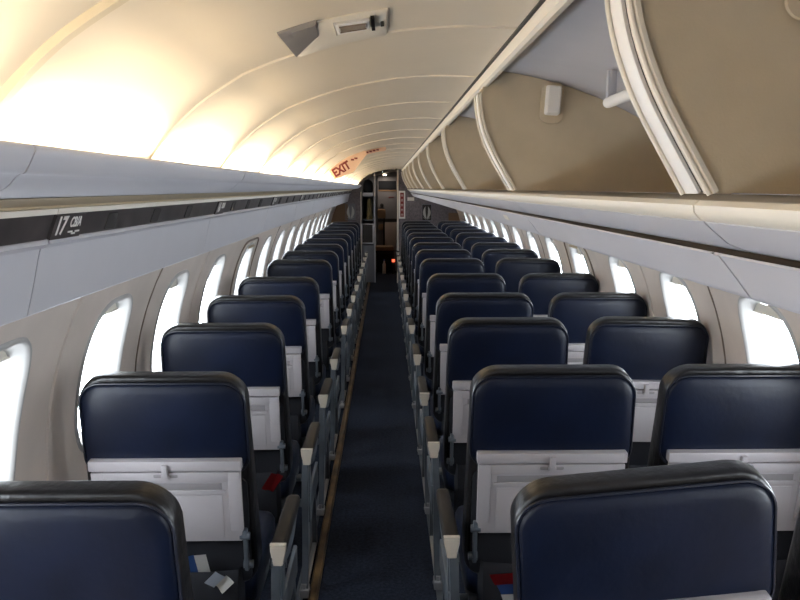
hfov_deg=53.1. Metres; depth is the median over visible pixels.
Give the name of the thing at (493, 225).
window
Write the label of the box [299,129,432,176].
trim
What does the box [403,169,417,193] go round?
bin
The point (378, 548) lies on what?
floor
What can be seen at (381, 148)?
sign
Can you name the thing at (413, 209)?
wall
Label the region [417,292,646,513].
passenger seat
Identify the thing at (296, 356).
tray
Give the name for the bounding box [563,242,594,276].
door
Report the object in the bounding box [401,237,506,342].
passenger seat
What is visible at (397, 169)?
trim
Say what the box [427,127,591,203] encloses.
bin
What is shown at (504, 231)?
window
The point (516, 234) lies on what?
window
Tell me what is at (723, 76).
bin
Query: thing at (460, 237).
passenger seat
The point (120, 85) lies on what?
ceiling
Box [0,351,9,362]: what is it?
shade
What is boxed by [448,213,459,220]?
wall panel
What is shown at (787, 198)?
shelf
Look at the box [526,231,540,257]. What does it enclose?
window
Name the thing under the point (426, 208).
emblem
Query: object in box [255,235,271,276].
window
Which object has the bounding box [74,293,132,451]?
window
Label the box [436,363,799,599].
passenger seat
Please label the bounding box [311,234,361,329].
passenger seat
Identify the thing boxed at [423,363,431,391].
seat cushion
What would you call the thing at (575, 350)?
tray
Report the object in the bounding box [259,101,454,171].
trim
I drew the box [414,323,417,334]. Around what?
seat cushion
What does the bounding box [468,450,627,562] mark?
tray
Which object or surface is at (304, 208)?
panel
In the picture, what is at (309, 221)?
window
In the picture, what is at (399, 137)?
trim
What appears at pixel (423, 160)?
bin
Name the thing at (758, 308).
shade
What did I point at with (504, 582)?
card
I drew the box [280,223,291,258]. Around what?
trim
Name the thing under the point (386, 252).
seat
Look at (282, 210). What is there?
panel
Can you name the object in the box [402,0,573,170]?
trim
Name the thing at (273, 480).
booklet
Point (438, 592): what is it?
trim
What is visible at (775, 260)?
trim
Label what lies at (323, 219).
window
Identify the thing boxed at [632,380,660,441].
tray
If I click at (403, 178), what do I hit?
bin
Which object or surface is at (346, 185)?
valance
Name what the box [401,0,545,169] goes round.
trim
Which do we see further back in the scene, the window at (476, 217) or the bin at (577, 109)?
the window at (476, 217)
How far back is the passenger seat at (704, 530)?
1.37 m
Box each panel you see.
[0,208,57,325]
[22,198,219,318]
[200,195,274,254]
[263,193,301,231]
[292,192,318,221]
[312,191,329,213]
[324,191,337,209]
[331,204,347,222]
[333,191,342,206]
[339,190,348,204]
[345,190,351,202]
[428,196,441,204]
[437,198,456,209]
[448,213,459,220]
[451,201,483,217]
[473,205,542,235]
[523,215,758,301]
[714,252,799,313]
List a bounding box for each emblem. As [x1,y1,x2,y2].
[347,204,355,219]
[422,204,431,220]
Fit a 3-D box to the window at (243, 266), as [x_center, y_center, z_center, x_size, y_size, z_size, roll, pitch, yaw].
[-0.979,-0.112,4.924,0.150,0.484,0.384,0,8,-1]
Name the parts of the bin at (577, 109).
edge moulding, panel, edge moulding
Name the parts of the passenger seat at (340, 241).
panel, backrest, leg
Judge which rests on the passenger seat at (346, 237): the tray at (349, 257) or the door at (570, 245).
the tray at (349, 257)
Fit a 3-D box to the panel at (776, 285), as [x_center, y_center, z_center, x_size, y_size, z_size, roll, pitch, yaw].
[0.710,0.106,0.310,0.651,0.144,1.324,0,8,-1]
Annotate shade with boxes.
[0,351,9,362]
[104,303,117,314]
[170,278,176,288]
[671,277,683,286]
[753,303,781,320]
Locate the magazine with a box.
[188,554,209,572]
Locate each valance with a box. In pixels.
[0,140,33,189]
[184,170,297,199]
[259,177,321,195]
[294,180,335,193]
[316,182,344,191]
[326,183,350,191]
[337,184,354,190]
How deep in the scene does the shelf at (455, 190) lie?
5.49 m
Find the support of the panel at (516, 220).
attached to the wall at (725, 303)
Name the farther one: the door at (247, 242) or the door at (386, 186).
the door at (386, 186)
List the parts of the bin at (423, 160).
edge moulding, panel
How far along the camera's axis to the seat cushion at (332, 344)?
5.73 m
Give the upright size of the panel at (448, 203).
0.144 m
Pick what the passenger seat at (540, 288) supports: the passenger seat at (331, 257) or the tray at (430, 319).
the tray at (430, 319)
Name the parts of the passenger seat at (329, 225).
backrest, panel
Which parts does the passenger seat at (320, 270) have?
panel, backrest, leg, leg, armrest, frame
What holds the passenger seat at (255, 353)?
on the floor
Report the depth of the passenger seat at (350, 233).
9.46 m
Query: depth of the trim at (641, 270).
3.63 m
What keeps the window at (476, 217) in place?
in the wall at (725, 303)
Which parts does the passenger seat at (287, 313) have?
panel, backrest, leg, armrest, foot rail, frame, leg, panel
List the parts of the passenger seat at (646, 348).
frame, leg, armrest, foot rail, leg, backrest, panel, backrest, panel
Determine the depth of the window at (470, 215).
11.13 m
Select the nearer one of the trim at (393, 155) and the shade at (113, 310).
the shade at (113, 310)
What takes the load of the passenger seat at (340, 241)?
on the floor
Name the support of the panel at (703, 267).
attached to the wall at (725, 303)
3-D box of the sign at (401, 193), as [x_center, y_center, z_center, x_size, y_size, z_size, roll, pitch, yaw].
[0.033,-1.548,13.005,0.104,0.450,0.013,0,8,-1]
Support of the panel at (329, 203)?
attached to the wall at (46, 330)
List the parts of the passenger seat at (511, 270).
frame, armrest, leg, backrest, panel, backrest, panel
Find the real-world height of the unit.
1.800 m
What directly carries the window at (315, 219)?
in the wall at (46, 330)
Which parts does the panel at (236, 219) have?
row plate, reading light plate, service rail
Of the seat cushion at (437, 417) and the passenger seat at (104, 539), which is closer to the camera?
the passenger seat at (104, 539)
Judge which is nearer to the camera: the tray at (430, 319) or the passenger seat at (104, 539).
the passenger seat at (104, 539)
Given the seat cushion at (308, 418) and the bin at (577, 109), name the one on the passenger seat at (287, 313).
the seat cushion at (308, 418)
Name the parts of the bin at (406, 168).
panel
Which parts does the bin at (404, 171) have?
panel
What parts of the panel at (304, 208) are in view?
service rail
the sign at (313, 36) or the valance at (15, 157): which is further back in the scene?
the sign at (313, 36)
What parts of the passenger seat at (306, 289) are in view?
panel, backrest, leg, armrest, leg, frame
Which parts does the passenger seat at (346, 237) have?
panel, backrest, leg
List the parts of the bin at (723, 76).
edge moulding, panel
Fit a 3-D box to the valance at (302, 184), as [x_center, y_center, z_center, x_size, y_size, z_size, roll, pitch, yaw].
[-0.586,-0.592,4.174,0.255,0.082,1.328,0,8,-1]
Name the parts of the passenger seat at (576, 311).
frame, armrest, leg, leg, backrest, panel, backrest, panel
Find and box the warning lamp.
[392,259,394,273]
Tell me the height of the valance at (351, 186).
0.082 m
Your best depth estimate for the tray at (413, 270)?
7.19 m
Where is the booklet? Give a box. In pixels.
[261,473,282,491]
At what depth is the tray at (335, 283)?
6.41 m
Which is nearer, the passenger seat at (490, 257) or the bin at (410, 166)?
the passenger seat at (490, 257)
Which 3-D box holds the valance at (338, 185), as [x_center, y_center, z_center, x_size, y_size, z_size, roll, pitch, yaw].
[-0.633,-0.960,6.808,0.255,0.082,1.328,0,8,-1]
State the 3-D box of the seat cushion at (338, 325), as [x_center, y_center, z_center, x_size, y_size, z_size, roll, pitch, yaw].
[-0.718,0.217,6.729,0.440,0.115,0.460,0,8,-1]
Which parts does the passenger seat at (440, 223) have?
backrest, backrest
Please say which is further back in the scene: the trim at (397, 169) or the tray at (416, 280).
the trim at (397, 169)
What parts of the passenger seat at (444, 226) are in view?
panel, backrest, panel, backrest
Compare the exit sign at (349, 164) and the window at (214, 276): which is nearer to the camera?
the window at (214, 276)
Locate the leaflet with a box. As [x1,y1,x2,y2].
[205,572,233,593]
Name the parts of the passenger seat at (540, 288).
frame, armrest, leg, backrest, panel, backrest, panel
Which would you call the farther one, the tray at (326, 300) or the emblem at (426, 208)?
the emblem at (426, 208)
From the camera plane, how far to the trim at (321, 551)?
4.15 m
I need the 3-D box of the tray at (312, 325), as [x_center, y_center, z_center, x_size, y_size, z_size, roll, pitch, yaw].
[-0.680,0.277,4.540,0.444,0.346,0.089,0,8,-1]
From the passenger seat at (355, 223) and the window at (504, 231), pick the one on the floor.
the passenger seat at (355, 223)
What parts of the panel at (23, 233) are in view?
service rail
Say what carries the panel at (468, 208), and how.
attached to the wall at (725, 303)
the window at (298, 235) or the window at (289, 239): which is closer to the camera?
the window at (289, 239)
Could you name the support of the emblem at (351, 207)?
attached to the wall at (413, 209)
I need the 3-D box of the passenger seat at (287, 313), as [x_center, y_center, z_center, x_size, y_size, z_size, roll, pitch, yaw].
[-0.632,0.466,3.996,0.587,1.048,0.624,0,8,-1]
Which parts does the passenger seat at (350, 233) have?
backrest, panel, leg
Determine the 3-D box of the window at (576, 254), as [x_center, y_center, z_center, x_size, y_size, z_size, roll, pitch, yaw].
[1.128,-0.111,4.918,0.150,0.484,0.384,0,8,-1]
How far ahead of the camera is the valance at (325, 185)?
5.39 m
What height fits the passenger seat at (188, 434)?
1.048 m
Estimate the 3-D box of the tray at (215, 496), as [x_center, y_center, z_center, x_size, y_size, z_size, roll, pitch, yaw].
[-0.639,0.601,2.223,0.444,0.346,0.089,0,8,-1]
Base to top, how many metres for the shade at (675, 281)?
0.030 m
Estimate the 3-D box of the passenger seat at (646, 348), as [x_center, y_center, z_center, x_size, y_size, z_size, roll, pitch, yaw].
[0.643,0.551,3.283,1.088,1.051,0.624,0,8,-1]
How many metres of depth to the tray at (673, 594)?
1.40 m
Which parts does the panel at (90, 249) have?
row plate, reading light plate, service rail, reading light plate, reading light plate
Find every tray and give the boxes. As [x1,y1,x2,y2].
[88,458,253,570]
[247,387,287,472]
[285,346,306,415]
[306,319,319,377]
[319,294,332,340]
[333,281,338,322]
[339,271,343,307]
[344,263,347,296]
[348,256,351,286]
[363,193,372,195]
[412,269,414,306]
[415,279,418,321]
[419,293,425,340]
[426,315,435,372]
[435,344,446,413]
[447,381,470,465]
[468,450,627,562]
[533,315,547,316]
[568,343,584,363]
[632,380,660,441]
[666,449,799,530]
[669,590,771,599]
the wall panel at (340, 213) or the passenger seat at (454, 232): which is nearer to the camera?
the passenger seat at (454, 232)
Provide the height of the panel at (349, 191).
0.201 m
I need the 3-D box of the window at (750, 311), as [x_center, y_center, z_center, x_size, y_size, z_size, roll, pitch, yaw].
[1.170,0.226,2.511,0.150,0.484,0.384,0,8,-1]
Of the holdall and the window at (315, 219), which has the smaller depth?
the window at (315, 219)
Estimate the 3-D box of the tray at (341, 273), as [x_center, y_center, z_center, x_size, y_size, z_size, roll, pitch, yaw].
[-0.727,-0.092,7.174,0.444,0.346,0.089,0,8,-1]
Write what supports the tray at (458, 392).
on the passenger seat at (646, 348)
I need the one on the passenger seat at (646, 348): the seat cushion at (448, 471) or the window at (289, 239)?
the seat cushion at (448, 471)
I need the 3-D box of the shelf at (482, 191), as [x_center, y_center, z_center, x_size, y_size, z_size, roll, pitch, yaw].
[0.582,-0.564,4.190,0.592,0.011,1.308,0,8,-1]
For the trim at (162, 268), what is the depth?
2.88 m
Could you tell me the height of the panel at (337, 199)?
0.201 m
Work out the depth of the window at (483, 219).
9.62 m
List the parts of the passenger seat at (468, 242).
leg, backrest, panel, backrest, panel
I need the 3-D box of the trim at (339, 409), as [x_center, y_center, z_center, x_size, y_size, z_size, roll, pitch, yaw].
[-0.435,0.734,5.892,0.028,0.012,14.720,0,8,-1]
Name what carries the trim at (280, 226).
attached to the wall at (46, 330)
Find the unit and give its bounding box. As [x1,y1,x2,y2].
[361,173,375,282]
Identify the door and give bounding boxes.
[229,237,258,294]
[377,177,396,269]
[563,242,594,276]
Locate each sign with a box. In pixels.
[277,8,387,56]
[329,151,366,179]
[366,147,385,153]
[399,191,404,218]
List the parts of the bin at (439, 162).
edge moulding, panel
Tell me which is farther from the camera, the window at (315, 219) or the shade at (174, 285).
the window at (315, 219)
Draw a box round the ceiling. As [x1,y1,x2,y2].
[0,0,539,183]
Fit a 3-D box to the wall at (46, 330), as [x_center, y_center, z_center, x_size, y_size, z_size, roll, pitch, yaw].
[-0.498,-0.283,6.708,1.083,1.900,16.620,0,8,-1]
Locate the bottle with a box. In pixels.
[382,259,385,273]
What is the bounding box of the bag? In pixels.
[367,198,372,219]
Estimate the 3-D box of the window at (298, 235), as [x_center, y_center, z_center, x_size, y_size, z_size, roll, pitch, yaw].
[-1.033,-0.540,7.983,0.150,0.484,0.384,0,8,-1]
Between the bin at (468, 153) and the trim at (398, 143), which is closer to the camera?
the bin at (468, 153)
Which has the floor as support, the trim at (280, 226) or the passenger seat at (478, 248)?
the passenger seat at (478, 248)
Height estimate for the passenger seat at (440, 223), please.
1.048 m
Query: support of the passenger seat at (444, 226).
on the floor
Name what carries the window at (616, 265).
in the wall at (725, 303)
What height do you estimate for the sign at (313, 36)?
0.053 m
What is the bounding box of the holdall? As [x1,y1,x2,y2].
[363,179,372,192]
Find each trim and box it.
[0,0,128,113]
[45,296,85,480]
[134,268,162,371]
[149,25,514,158]
[188,251,210,322]
[221,75,475,167]
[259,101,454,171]
[266,226,280,276]
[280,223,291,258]
[283,118,441,174]
[296,282,366,599]
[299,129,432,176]
[308,282,369,599]
[311,137,425,178]
[320,143,419,179]
[327,148,417,180]
[338,155,411,180]
[360,192,361,266]
[397,169,398,282]
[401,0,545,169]
[401,313,442,599]
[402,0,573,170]
[414,193,799,268]
[639,265,653,316]
[707,286,725,363]
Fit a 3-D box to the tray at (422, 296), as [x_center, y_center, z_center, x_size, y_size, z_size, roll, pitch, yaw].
[0.360,0.119,5.577,0.444,0.346,0.089,0,8,-1]
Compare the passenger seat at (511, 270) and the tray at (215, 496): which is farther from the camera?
the passenger seat at (511, 270)
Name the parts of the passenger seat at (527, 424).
panel, frame, armrest, leg, backrest, panel, backrest, panel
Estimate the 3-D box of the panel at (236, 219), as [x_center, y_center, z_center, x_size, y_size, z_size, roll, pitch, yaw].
[-0.705,-0.332,3.339,0.187,0.201,1.328,0,8,-1]
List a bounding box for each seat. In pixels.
[0,480,193,599]
[78,371,299,599]
[160,323,319,597]
[207,295,332,515]
[238,277,340,459]
[267,259,348,407]
[282,251,353,380]
[293,244,356,360]
[303,238,359,343]
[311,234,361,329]
[317,230,363,317]
[322,227,364,308]
[327,224,366,299]
[331,222,367,292]
[375,209,393,271]
[396,221,466,291]
[397,223,472,298]
[398,226,478,307]
[399,229,486,316]
[400,232,495,328]
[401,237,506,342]
[403,242,520,358]
[405,249,538,380]
[407,258,560,407]
[412,273,598,454]
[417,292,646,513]
[424,316,708,589]
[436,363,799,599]
[510,459,799,599]
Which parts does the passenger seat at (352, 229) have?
backrest, panel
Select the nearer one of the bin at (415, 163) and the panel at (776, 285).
the panel at (776, 285)
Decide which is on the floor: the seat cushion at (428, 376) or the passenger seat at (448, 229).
the passenger seat at (448, 229)
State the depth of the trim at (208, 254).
3.63 m
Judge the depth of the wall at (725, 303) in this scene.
3.03 m
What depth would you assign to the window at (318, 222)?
10.40 m
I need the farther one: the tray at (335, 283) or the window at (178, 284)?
the tray at (335, 283)
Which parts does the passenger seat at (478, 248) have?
leg, backrest, panel, backrest, panel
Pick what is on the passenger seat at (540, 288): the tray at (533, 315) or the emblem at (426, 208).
the tray at (533, 315)
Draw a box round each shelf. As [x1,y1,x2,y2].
[427,189,468,189]
[455,190,523,190]
[482,191,579,191]
[510,192,678,193]
[565,194,799,202]
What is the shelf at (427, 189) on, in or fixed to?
attached to the bin at (406, 168)
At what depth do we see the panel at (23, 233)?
1.28 m
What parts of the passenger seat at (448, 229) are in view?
panel, backrest, backrest, panel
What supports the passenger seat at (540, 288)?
on the floor
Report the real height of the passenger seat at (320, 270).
1.048 m
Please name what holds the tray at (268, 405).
on the passenger seat at (255, 353)
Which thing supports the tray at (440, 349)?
on the passenger seat at (576, 311)
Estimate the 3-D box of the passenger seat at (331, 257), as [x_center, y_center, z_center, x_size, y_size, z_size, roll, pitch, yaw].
[-0.678,0.098,6.630,0.587,1.048,0.624,0,8,-1]
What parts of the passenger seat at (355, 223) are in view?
backrest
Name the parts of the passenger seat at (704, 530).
backrest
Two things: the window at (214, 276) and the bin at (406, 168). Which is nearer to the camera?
the window at (214, 276)
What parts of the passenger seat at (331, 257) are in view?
panel, backrest, leg, armrest, frame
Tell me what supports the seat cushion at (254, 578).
on the passenger seat at (188, 434)
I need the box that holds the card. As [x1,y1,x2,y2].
[490,573,513,599]
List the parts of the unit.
screen panel, screen frame, corner post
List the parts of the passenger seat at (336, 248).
panel, backrest, leg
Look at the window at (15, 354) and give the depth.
1.92 m
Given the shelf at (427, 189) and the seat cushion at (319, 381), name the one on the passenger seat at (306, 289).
the seat cushion at (319, 381)
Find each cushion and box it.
[245,510,274,599]
[280,440,299,497]
[301,395,314,437]
[315,364,325,395]
[329,334,335,356]
[336,318,341,336]
[341,308,345,320]
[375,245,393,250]
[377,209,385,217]
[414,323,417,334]
[417,335,423,356]
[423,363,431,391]
[431,394,441,435]
[439,435,453,490]
[455,505,477,593]
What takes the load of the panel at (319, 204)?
attached to the wall at (46, 330)
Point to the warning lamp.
(393, 260)
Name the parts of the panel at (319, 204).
service rail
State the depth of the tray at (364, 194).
13.01 m
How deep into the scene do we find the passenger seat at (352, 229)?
10.26 m
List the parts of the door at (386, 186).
panel, rail, panel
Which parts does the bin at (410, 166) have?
panel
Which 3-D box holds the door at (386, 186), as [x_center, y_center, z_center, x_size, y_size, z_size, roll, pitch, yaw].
[-0.232,-1.419,14.893,0.370,1.740,0.095,0,8,-1]
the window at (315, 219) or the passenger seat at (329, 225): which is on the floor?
the passenger seat at (329, 225)
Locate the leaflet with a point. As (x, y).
(223, 583)
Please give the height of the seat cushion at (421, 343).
0.115 m
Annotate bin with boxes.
[0,144,244,210]
[401,171,418,192]
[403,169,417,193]
[405,163,471,193]
[408,162,474,195]
[412,153,476,196]
[418,144,532,199]
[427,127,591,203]
[442,89,703,213]
[477,0,799,251]
[625,0,799,260]
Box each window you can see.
[0,337,31,480]
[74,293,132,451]
[150,269,188,370]
[197,254,225,322]
[233,242,253,294]
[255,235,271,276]
[271,229,284,261]
[284,225,295,252]
[293,221,303,249]
[302,219,310,243]
[309,216,316,237]
[315,214,321,233]
[319,213,325,230]
[468,213,474,225]
[475,215,481,228]
[482,217,489,231]
[490,220,498,236]
[500,223,509,241]
[511,226,523,248]
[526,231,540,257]
[544,236,562,272]
[569,246,589,273]
[608,256,636,292]
[659,272,700,322]
[737,296,799,363]
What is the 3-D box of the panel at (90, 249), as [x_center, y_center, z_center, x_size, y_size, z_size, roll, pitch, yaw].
[-0.682,-0.147,2.022,0.187,0.201,1.328,0,8,-1]
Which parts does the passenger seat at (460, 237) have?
backrest, panel, panel, backrest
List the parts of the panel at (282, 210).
service rail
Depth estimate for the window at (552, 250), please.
5.82 m
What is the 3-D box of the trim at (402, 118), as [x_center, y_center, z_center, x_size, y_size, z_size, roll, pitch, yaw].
[-0.182,-0.647,3.501,0.728,0.303,0.020,0,8,-1]
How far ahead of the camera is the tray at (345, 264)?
7.97 m
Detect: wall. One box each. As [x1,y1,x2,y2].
[0,169,395,480]
[343,169,457,279]
[351,172,396,270]
[395,169,799,363]
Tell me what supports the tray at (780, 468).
on the passenger seat at (527, 424)
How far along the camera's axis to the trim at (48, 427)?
2.13 m
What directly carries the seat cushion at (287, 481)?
on the passenger seat at (255, 353)
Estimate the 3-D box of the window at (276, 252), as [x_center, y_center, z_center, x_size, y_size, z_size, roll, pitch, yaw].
[-1.006,-0.328,6.468,0.150,0.484,0.384,0,8,-1]
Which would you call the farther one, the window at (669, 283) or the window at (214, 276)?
the window at (214, 276)
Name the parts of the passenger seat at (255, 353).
panel, backrest, leg, armrest, foot rail, frame, leg, panel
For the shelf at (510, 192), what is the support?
attached to the bin at (468, 153)
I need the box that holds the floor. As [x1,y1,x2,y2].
[260,271,465,599]
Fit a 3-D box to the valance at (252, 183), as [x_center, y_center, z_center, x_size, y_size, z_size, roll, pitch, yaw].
[-0.563,-0.407,2.857,0.255,0.082,1.328,0,8,-1]
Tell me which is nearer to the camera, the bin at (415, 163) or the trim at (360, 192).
the bin at (415, 163)
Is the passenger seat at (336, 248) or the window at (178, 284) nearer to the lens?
the window at (178, 284)
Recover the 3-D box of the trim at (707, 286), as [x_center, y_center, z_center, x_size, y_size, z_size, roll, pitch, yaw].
[1.054,0.474,2.928,0.281,1.255,0.010,0,8,-1]
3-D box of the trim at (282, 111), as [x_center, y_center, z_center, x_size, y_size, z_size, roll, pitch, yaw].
[-0.159,-0.463,2.184,0.728,0.303,0.020,0,8,-1]
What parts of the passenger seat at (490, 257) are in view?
frame, leg, backrest, panel, backrest, panel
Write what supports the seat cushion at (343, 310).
on the passenger seat at (336, 248)
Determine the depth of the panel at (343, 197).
11.18 m
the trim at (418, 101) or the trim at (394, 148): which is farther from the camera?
the trim at (394, 148)
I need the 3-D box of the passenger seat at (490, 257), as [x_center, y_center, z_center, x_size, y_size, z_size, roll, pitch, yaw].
[0.584,0.086,6.620,1.088,1.048,0.624,0,8,-1]
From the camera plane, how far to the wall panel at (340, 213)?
13.01 m
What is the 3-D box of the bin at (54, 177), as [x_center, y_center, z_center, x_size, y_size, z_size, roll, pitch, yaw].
[-0.540,-0.223,1.540,0.255,0.082,1.328,0,8,-1]
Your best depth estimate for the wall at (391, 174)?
14.85 m
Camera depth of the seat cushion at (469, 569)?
2.38 m
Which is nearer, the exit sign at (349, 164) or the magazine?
the magazine
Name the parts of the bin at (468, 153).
edge moulding, edge moulding, panel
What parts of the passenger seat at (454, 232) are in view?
panel, backrest, panel, backrest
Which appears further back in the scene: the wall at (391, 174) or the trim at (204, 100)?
the wall at (391, 174)

